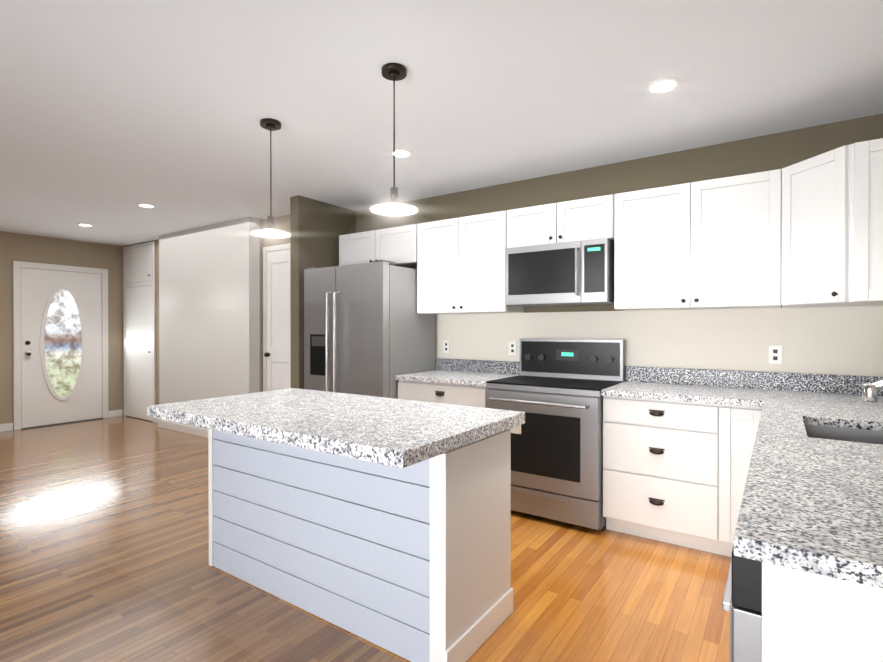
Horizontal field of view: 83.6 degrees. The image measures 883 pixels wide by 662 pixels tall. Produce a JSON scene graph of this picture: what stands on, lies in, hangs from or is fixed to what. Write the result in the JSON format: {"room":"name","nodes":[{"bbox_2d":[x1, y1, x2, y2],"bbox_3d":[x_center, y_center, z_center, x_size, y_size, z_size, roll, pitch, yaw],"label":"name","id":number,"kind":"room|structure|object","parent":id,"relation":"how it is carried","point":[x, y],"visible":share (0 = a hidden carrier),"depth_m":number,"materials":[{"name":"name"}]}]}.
{"room":"kitchen","nodes":[
{"label":"kitchen","id":0,"kind":"room"},
{"bbox_2d":[0,416,731,661],"bbox_3d":[-2.987,1.400,2.578,9.370,0.100,7.240,0,0,34],"label":"floor","id":1,"kind":"structure","parent":0,"point":[104,539],"depth_m":2.64,"materials":[{"name":"brown wood"}]},
{"bbox_2d":[208,428,512,661],"bbox_3d":[-0.501,0.911,2.603,1.657,0.878,0.574,0,0,34],"label":"kitchen island","id":2,"kind":"object","parent":1,"relation":"on","point":[384,522],"depth_m":2.19,"materials":[{"name":"wood"}]},
{"bbox_2d":[147,388,524,467],"bbox_3d":[-0.564,0.431,2.478,1.704,0.082,0.940,0,0,34],"label":"island countertop","id":3,"kind":"structure","parent":2,"relation":"on","point":[389,432],"depth_m":2.18,"materials":[{"name":"grey stone"}]},
{"bbox_2d":[304,260,434,398],"bbox_3d":[-0.706,0.369,4.697,0.995,1.943,0.838,0,0,34],"label":"refrigerator","id":4,"kind":"object","parent":1,"relation":"on","point":[369,330],"visible":0.58,"depth_m":4.37,"materials":[{"name":"silver metal"}]},
{"bbox_2d":[398,380,487,407],"bbox_3d":[0.158,0.882,4.263,0.898,0.920,0.653,0,0,34],"label":"base cabinet","id":5,"kind":"object","parent":1,"relation":"on","point":[455,394],"depth_m":3.99,"materials":[{"name":"white wood"}]},
{"bbox_2d":[396,358,519,386],"bbox_3d":[0.159,0.344,4.262,0.900,0.153,0.651,0,0,34],"label":"countertop","id":6,"kind":"structure","parent":5,"relation":"on","point":[449,371],"depth_m":4.33,"materials":[{"name":"stone"}]},
{"bbox_2d":[485,339,624,530],"bbox_3d":[0.849,0.706,3.716,0.851,1.276,0.742,0,0,34],"label":"range","id":7,"kind":"object","parent":1,"relation":"on","point":[553,389],"visible":0.77,"depth_m":3.46,"materials":[{"name":"silver metal"}]},
{"bbox_2d":[603,396,733,556],"bbox_3d":[1.540,0.887,3.317,0.736,0.920,0.653,0,0,34],"label":"base cabinet","id":8,"kind":"object","parent":1,"relation":"on","point":[675,472],"depth_m":3.05,"materials":[{"name":"white wood"}]},
{"bbox_2d":[722,544,761,661],"bbox_3d":[1.018,0.898,1.078,0.670,0.916,0.610,0,0,34],"label":"dishwasher","id":9,"kind":"object","parent":1,"relation":"on","point":[742,601],"visible":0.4,"depth_m":0.99,"materials":[{"name":"silver metal"}]},
{"bbox_2d":[734,405,761,532],"bbox_3d":[1.899,0.888,3.071,0.257,0.920,0.653,0,0,34],"label":"base cabinet","id":10,"kind":"object","parent":1,"relation":"on","point":[746,418],"depth_m":2.83,"materials":[{"name":"white wood"}]},
{"bbox_2d":[601,366,759,405],"bbox_3d":[1.601,0.348,3.272,0.883,0.153,0.653,0,0,34],"label":"countertop","id":11,"kind":"structure","parent":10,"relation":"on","point":[724,387],"depth_m":3.37,"materials":[{"name":"stone"}]},
{"bbox_2d":[761,562,882,661],"bbox_3d":[1.388,0.895,1.504,0.692,0.920,0.505,0,0,34],"label":"base cabinet","id":12,"kind":"object","parent":1,"relation":"on","point":[809,617],"visible":0.31,"depth_m":1.40,"materials":[{"name":"white wood"}]},
{"bbox_2d":[734,372,882,588],"bbox_3d":[1.653,0.460,1.922,0.730,0.365,2.824,0,0,34],"label":"countertop","id":13,"kind":"structure","parent":12,"relation":"on","point":[812,500],"depth_m":1.31,"materials":[{"name":"stone"}]},
{"bbox_2d":[862,379,882,402],"bbox_3d":[1.771,0.260,1.819,0.330,0.265,0.152,0,0,34],"label":"faucet","id":14,"kind":"object","parent":13,"relation":"on","point":[869,392],"visible":1,"depth_m":1.92,"materials":[{"name":"silver metal"}]},
{"bbox_2d":[0,113,882,429],"bbox_3d":[-2.987,0.025,2.571,9.370,2.650,7.240,0,0,34],"label":"wall","id":15,"kind":"structure","parent":0,"point":[208,311],"depth_m":4.64,"materials":[{"name":"beige paint"}]},
{"bbox_2d":[0,423,12,431],"bbox_3d":[-7.226,1.291,4.454,0.014,0.100,5.245,0,0,34],"label":"baseboard","id":16,"kind":"structure","parent":15,"relation":"attached to","point":[9,426],"depth_m":6.56,"materials":[{"name":"white wood"}]},
{"bbox_2d":[13,261,108,429],"bbox_3d":[-5.387,0.194,7.058,0.092,2.270,1.130,0,0,34],"label":"front door","id":17,"kind":"structure","parent":15,"relation":"in","point":[60,346],"depth_m":7.03,"materials":[{"name":"white wood"}]},
{"bbox_2d":[123,241,155,422],"bbox_3d":[-4.565,0.013,7.426,0.970,2.630,0.045,0,0,34],"label":"closet door","id":18,"kind":"structure","parent":15,"relation":"in","point":[139,352],"depth_m":7.42,"materials":[{"name":"white wood"}]},
{"bbox_2d":[157,419,207,437],"bbox_3d":[-3.064,1.283,6.260,2.088,0.100,0.017,0,0,34],"label":"baseboard","id":19,"kind":"structure","parent":15,"relation":"attached to","point":[196,431],"depth_m":6.46,"materials":[{"name":"white wood"}]},
{"bbox_2d":[263,243,290,391],"bbox_3d":[-1.871,0.176,5.636,0.590,2.320,0.076,0,0,34],"label":"hall door","id":20,"kind":"structure","parent":15,"relation":"in","point":[276,327],"depth_m":5.69,"materials":[{"name":"white wood"}]},
{"bbox_2d":[339,230,378,265],"bbox_3d":[-0.726,-0.807,5.046,0.560,0.350,0.347,0,0,34],"label":"upper cabinet","id":21,"kind":"object","parent":15,"relation":"attached to","point":[361,247],"depth_m":4.91,"materials":[{"name":"white wood"}]},
{"bbox_2d":[379,224,414,267],"bbox_3d":[-0.364,-0.805,4.798,0.560,0.350,0.347,0,0,34],"label":"upper cabinet","id":22,"kind":"object","parent":15,"relation":"attached to","point":[396,244],"depth_m":4.63,"materials":[{"name":"white wood"}]},
{"bbox_2d":[415,216,466,313],"bbox_3d":[0.085,-0.569,4.492,0.511,0.820,0.347,0,0,34],"label":"upper cabinet","id":23,"kind":"object","parent":15,"relation":"attached to","point":[441,245],"depth_m":4.35,"materials":[{"name":"white wood"}]},
{"bbox_2d":[443,340,449,352],"bbox_3d":[0.046,0.150,4.727,0.072,0.120,0.008,0,0,34],"label":"electrical outlet","id":24,"kind":"object","parent":15,"relation":"attached to","point":[446,346],"visible":1,"depth_m":4.72,"materials":[{"name":"white plastic"}]},
{"bbox_2d":[467,211,523,313],"bbox_3d":[0.406,-0.568,4.272,0.512,0.820,0.347,0,0,34],"label":"upper cabinet","id":25,"kind":"object","parent":15,"relation":"attached to","point":[487,232],"depth_m":4.10,"materials":[{"name":"white wood"}]},
{"bbox_2d":[509,341,516,354],"bbox_3d":[0.624,0.152,4.332,0.072,0.120,0.008,0,0,34],"label":"electrical outlet","id":26,"kind":"object","parent":15,"relation":"attached to","point":[512,347],"visible":1,"depth_m":4.33,"materials":[{"name":"white plastic"}]},
{"bbox_2d":[507,201,566,247],"bbox_3d":[0.821,-0.820,3.987,0.482,0.314,0.347,0,0,34],"label":"upper cabinet","id":27,"kind":"object","parent":15,"relation":"attached to","point":[547,223],"depth_m":3.83,"materials":[{"name":"white wood"}]},
{"bbox_2d":[505,238,613,306],"bbox_3d":[0.934,-0.431,3.833,0.804,0.450,0.476,0,0,34],"label":"microwave","id":28,"kind":"object","parent":27,"relation":"attached to","point":[575,273],"visible":0.98,"depth_m":3.65,"materials":[{"name":"silver metal"}]},
{"bbox_2d":[567,194,614,241],"bbox_3d":[1.117,-0.819,3.784,0.482,0.314,0.347,0,0,34],"label":"upper cabinet","id":29,"kind":"object","parent":15,"relation":"attached to","point":[593,217],"depth_m":3.60,"materials":[{"name":"white wood"}]},
{"bbox_2d":[611,185,674,310],"bbox_3d":[1.549,-0.564,3.490,0.551,0.820,0.347,0,0,34],"label":"upper cabinet","id":30,"kind":"object","parent":15,"relation":"attached to","point":[644,240],"depth_m":3.39,"materials":[{"name":"white wood"}]},
{"bbox_2d":[675,171,794,309],"bbox_3d":[1.912,-0.563,3.215,0.604,0.820,0.389,0,0,34],"label":"upper cabinet","id":31,"kind":"object","parent":15,"relation":"attached to","point":[711,244],"depth_m":3.14,"materials":[{"name":"white wood"}]},
{"bbox_2d":[769,346,781,363],"bbox_3d":[2.200,0.157,3.252,0.072,0.120,0.008,0,0,34],"label":"electrical outlet","id":32,"kind":"object","parent":15,"relation":"attached to","point":[775,354],"visible":1,"depth_m":3.25,"materials":[{"name":"white plastic"}]},
{"bbox_2d":[763,140,874,306],"bbox_3d":[2.173,-0.562,2.888,0.426,0.820,0.636,0,0,34],"label":"upper cabinet","id":33,"kind":"object","parent":15,"relation":"attached to","point":[826,256],"depth_m":2.70,"materials":[{"name":"white wood"}]},
{"bbox_2d":[871,138,882,305],"bbox_3d":[2.436,-0.561,2.707,0.329,0.820,0.636,0,0,34],"label":"upper cabinet","id":34,"kind":"object","parent":15,"relation":"attached to","point":[877,290],"depth_m":2.49,"materials":[{"name":"white wood"}]},
{"bbox_2d":[0,0,882,245],"bbox_3d":[-2.987,-1.350,2.565,9.370,0.100,7.240,0,0,34],"label":"ceiling","id":35,"kind":"structure","parent":0,"point":[113,113],"depth_m":2.71,"materials":[{"name":"white paint"}]},
{"bbox_2d":[77,223,93,226],"bbox_3d":[-4.409,-1.311,6.109,0.170,0.008,0.170,0,0,34],"label":"recessed light","id":36,"kind":"object","parent":35,"relation":"in","point":[84,224],"visible":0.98,"depth_m":6.07,"materials":[{"name":"white"}]},
{"bbox_2d":[137,203,155,207],"bbox_3d":[-3.078,-1.307,5.149,0.170,0.008,0.170,0,0,34],"label":"recessed light","id":37,"kind":"object","parent":35,"relation":"in","point":[146,205],"visible":1,"depth_m":5.12,"materials":[{"name":"white"}]},
{"bbox_2d":[251,118,290,237],"bbox_3d":[-1.065,-0.952,3.081,0.236,0.699,0.236,0,0,34],"label":"pendant light","id":38,"kind":"object","parent":35,"relation":"hanging from","point":[270,125],"visible":1,"depth_m":3.07,"materials":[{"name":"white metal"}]},
{"bbox_2d":[370,63,417,215],"bbox_3d":[-0.235,-0.949,2.453,0.236,0.699,0.236,0,0,34],"label":"pendant light","id":39,"kind":"object","parent":35,"relation":"hanging from","point":[393,72],"visible":1,"depth_m":2.44,"materials":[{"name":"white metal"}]},
{"bbox_2d":[390,149,412,157],"bbox_3d":[-0.296,-1.300,3.619,0.170,0.008,0.170,0,0,34],"label":"recessed light","id":40,"kind":"object","parent":35,"relation":"in","point":[402,153],"visible":0.85,"depth_m":3.60,"materials":[{"name":"white"}]},
{"bbox_2d":[646,77,680,93],"bbox_3d":[1.173,-1.295,2.614,0.170,0.008,0.170,0,0,34],"label":"recessed light","id":41,"kind":"object","parent":35,"relation":"in","point":[664,85],"visible":1,"depth_m":2.60,"materials":[{"name":"white"}]}
]}

